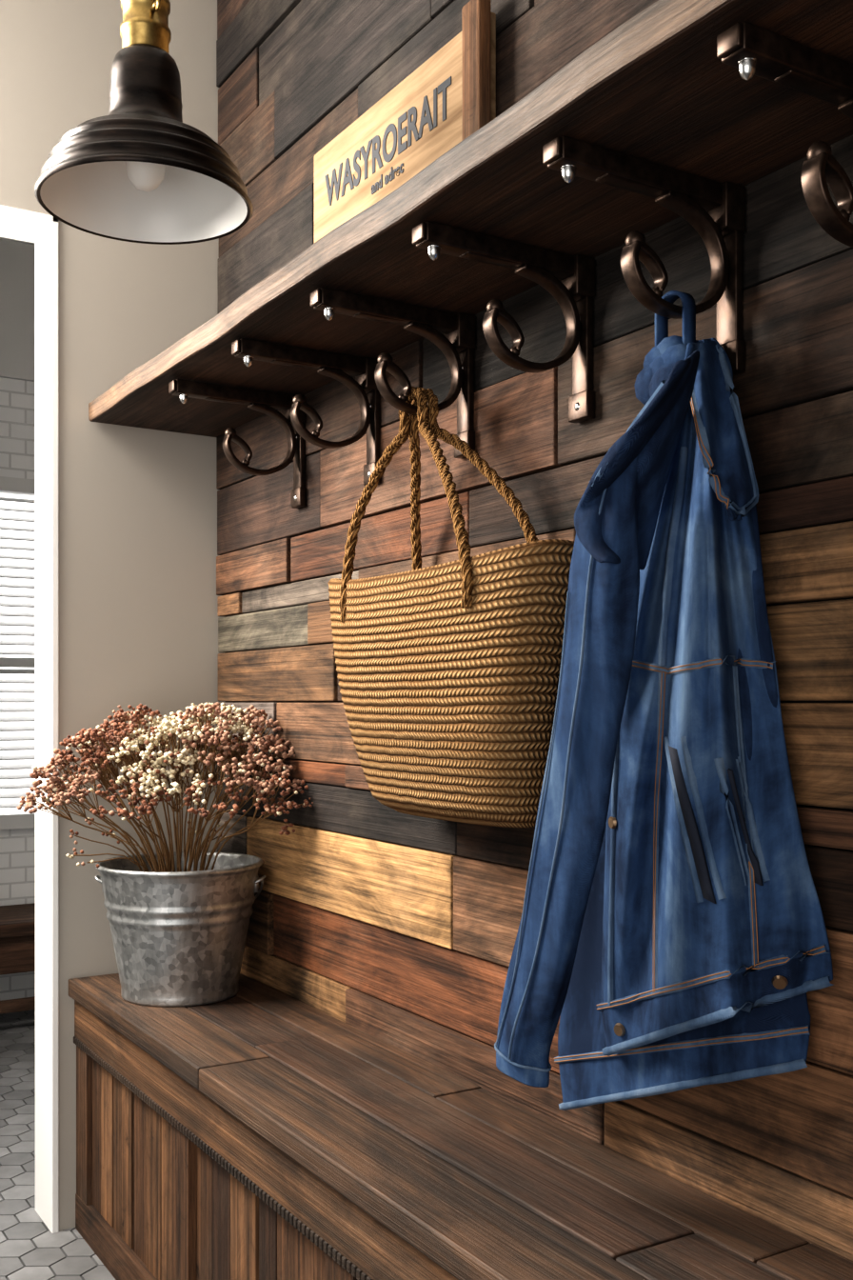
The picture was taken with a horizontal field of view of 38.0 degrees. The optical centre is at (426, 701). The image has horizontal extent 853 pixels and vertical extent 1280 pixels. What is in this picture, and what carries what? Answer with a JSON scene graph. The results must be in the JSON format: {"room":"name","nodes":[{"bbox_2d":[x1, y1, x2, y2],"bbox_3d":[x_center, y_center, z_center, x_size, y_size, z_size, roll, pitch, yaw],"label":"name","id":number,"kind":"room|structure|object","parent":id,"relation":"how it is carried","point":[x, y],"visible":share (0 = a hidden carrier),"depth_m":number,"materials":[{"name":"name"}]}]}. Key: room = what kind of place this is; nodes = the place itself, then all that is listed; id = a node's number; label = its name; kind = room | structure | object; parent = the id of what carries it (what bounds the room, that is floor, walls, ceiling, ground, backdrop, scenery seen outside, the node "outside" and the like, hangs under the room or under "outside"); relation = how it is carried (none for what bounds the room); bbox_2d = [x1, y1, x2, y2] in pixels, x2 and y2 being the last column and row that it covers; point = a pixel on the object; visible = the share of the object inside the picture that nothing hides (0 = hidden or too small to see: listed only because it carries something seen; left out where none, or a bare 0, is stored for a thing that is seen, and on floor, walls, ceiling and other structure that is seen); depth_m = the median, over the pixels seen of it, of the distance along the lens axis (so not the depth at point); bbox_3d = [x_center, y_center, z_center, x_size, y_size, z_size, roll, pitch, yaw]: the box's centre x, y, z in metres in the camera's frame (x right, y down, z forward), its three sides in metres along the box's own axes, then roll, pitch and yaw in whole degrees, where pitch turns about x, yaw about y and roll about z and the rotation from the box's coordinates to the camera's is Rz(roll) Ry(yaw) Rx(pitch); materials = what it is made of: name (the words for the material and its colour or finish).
{"room":"mudroom","nodes":[
{"label":"mudroom","id":0,"kind":"room"},
{"bbox_2d":[0,377,35,1000],"bbox_3d":[-2.023,-0.033,4.127,5.200,2.220,0.150,0,0,-32],"label":"wall","id":1,"kind":"structure","parent":0,"point":[17,397],"depth_m":4.39,"materials":[{"name":"white glazed ceramic subway tile"},{"name":"grout"}]},
{"bbox_2d":[0,476,35,829],"bbox_3d":[-1.278,-0.173,4.538,1.660,1.240,0.130,0,0,-32],"label":"window","id":2,"kind":"structure","parent":1,"relation":"in","point":[17,495],"depth_m":4.44,"materials":[{"name":"grey paint"}]},
{"bbox_2d":[0,237,35,245],"bbox_3d":[-0.542,-1.673,1.721,5.200,0.100,5.900,0,0,-32],"label":"ceiling","id":3,"kind":"structure","parent":0,"point":[3,238],"depth_m":4.36,"materials":[{"name":"white paint"}]},
{"bbox_2d":[0,239,35,381],"bbox_3d":[-2.018,-1.383,4.118,5.200,0.480,0.170,0,0,-32],"label":"wall","id":4,"kind":"structure","parent":3,"relation":"attached to","point":[17,260],"depth_m":4.37,"materials":[{"name":"grey paint"}]},
{"bbox_2d":[34,0,253,244],"bbox_3d":[-0.418,-1.181,1.844,0.317,0.885,0.317,0,0,-32],"label":"pendant lamp","id":5,"kind":"object","parent":3,"relation":"hanging from","point":[135,172],"visible":1,"depth_m":1.82,"materials":[{"name":"black metal"}]},
{"bbox_2d":[0,1009,115,1279],"bbox_3d":[-0.542,1.100,1.721,5.200,0.054,5.900,0,0,-32],"label":"floor","id":6,"kind":"structure","parent":0,"point":[29,1250],"depth_m":2.73,"materials":[{"name":"grey tile"}]},
{"bbox_2d":[0,902,35,1014],"bbox_3d":[-1.224,0.894,4.260,1.700,0.365,0.380,0,0,-32],"label":"wooden bench","id":7,"kind":"object","parent":6,"relation":"on","point":[17,922],"visible":0.02,"depth_m":4.01,"materials":[{"name":"brown wood"}]},
{"bbox_2d":[68,973,852,1279],"bbox_3d":[0.287,0.820,1.172,0.322,0.515,3.358,0,0,-32],"label":"storage bench","id":8,"kind":"object","parent":6,"relation":"on","point":[258,1132],"visible":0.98,"depth_m":1.70,"materials":[{"name":"brown wood"}]},
{"bbox_2d":[94,851,265,1006],"bbox_3d":[-0.475,0.434,2.390,0.319,0.255,0.319,0,0,-32],"label":"metal bucket","id":9,"kind":"object","parent":8,"relation":"on","point":[179,938],"visible":0.98,"depth_m":2.28,"materials":[{"name":"metal"}]},
{"bbox_2d":[16,701,313,871],"bbox_3d":[-0.509,0.266,2.379,0.532,0.533,0.406,0,0,-17],"label":"dried flowers","id":10,"kind":"object","parent":9,"relation":"in","point":[131,735],"visible":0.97,"depth_m":2.33,"materials":[{"name":"brown plant"}]},
{"bbox_2d":[0,0,224,1230],"bbox_3d":[-1.786,-0.273,1.948,3.320,2.700,0.130,0,0,-32],"label":"wall","id":11,"kind":"structure","parent":0,"point":[138,617],"depth_m":2.56,"materials":[{"name":"beige paint"}]},
{"bbox_2d":[0,204,59,1233],"bbox_3d":[-1.181,0.047,2.320,0.940,2.060,0.138,0,0,-32],"label":"trim","id":12,"kind":"structure","parent":11,"relation":"attached to","point":[42,230],"depth_m":2.52,"materials":[{"name":"white paint"}]},
{"bbox_2d":[216,0,852,1261],"bbox_3d":[0.578,-0.273,1.137,0.144,2.700,3.730,0,0,-32],"label":"wall","id":13,"kind":"structure","parent":0,"point":[400,929],"depth_m":1.82,"materials":[{"name":"brown wood"}]},
{"bbox_2d":[168,379,306,508],"bbox_3d":[-0.343,-0.467,2.255,0.256,0.205,0.040,0,0,-32],"label":"shelf bracket","id":14,"kind":"object","parent":13,"relation":"attached to","point":[267,403],"visible":0.93,"depth_m":2.27,"materials":[{"name":"brown metal"}]},
{"bbox_2d":[231,338,381,485],"bbox_3d":[-0.193,-0.467,2.012,0.256,0.205,0.040,0,0,-32],"label":"shelf bracket","id":15,"kind":"object","parent":13,"relation":"attached to","point":[339,368],"visible":0.94,"depth_m":2.03,"materials":[{"name":"brown metal"}]},
{"bbox_2d":[310,287,475,459],"bbox_3d":[-0.046,-0.467,1.774,0.256,0.205,0.040,0,0,-32],"label":"shelf bracket","id":16,"kind":"object","parent":13,"relation":"attached to","point":[457,344],"visible":0.94,"depth_m":1.79,"materials":[{"name":"brown metal"}]},
{"bbox_2d":[327,386,574,827],"bbox_3d":[0.018,-0.145,1.743,0.162,0.621,0.572,0,0,-32],"label":"tote bag","id":17,"kind":"object","parent":16,"relation":"hanging from","point":[449,673],"visible":0.94,"depth_m":1.61,"materials":[{"name":"wicker"}]},
{"bbox_2d":[88,0,852,437],"bbox_3d":[0.244,-0.593,1.281,0.289,0.040,3.126,0,0,-32],"label":"wall shelf","id":18,"kind":"object","parent":13,"relation":"attached to","point":[656,89],"visible":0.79,"depth_m":1.40,"materials":[{"name":"brown wood"}]},
{"bbox_2d":[314,0,496,242],"bbox_3d":[-0.058,-0.806,1.995,0.040,0.387,0.570,0,0,-32],"label":"wooden sign","id":19,"kind":"object","parent":18,"relation":"on","point":[451,95],"visible":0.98,"depth_m":1.94,"materials":[{"name":"brown wood"}]},
{"bbox_2d":[412,220,595,423],"bbox_3d":[0.098,-0.467,1.540,0.256,0.205,0.040,0,0,-32],"label":"shelf bracket","id":20,"kind":"object","parent":13,"relation":"attached to","point":[570,279],"visible":1,"depth_m":1.56,"materials":[{"name":"brown metal"}]},
{"bbox_2d":[542,135,745,375],"bbox_3d":[0.234,-0.467,1.318,0.256,0.205,0.040,0,0,-32],"label":"shelf bracket","id":21,"kind":"object","parent":13,"relation":"attached to","point":[716,210],"visible":0.95,"depth_m":1.33,"materials":[{"name":"brown metal"}]},
{"bbox_2d":[494,290,833,1110],"bbox_3d":[0.207,0.041,1.374,0.206,0.969,0.444,0,0,-32],"label":"denim jacket","id":22,"kind":"object","parent":21,"relation":"hanging from","point":[672,924],"visible":1,"depth_m":1.30,"materials":[{"name":"blue fabric"}]},
{"bbox_2d":[717,21,852,247],"bbox_3d":[0.362,-0.467,1.109,0.256,0.205,0.040,0,0,-32],"label":"shelf bracket","id":23,"kind":"object","parent":13,"relation":"attached to","point":[747,47],"visible":1,"depth_m":1.09,"materials":[{"name":"brown metal"}]}
]}

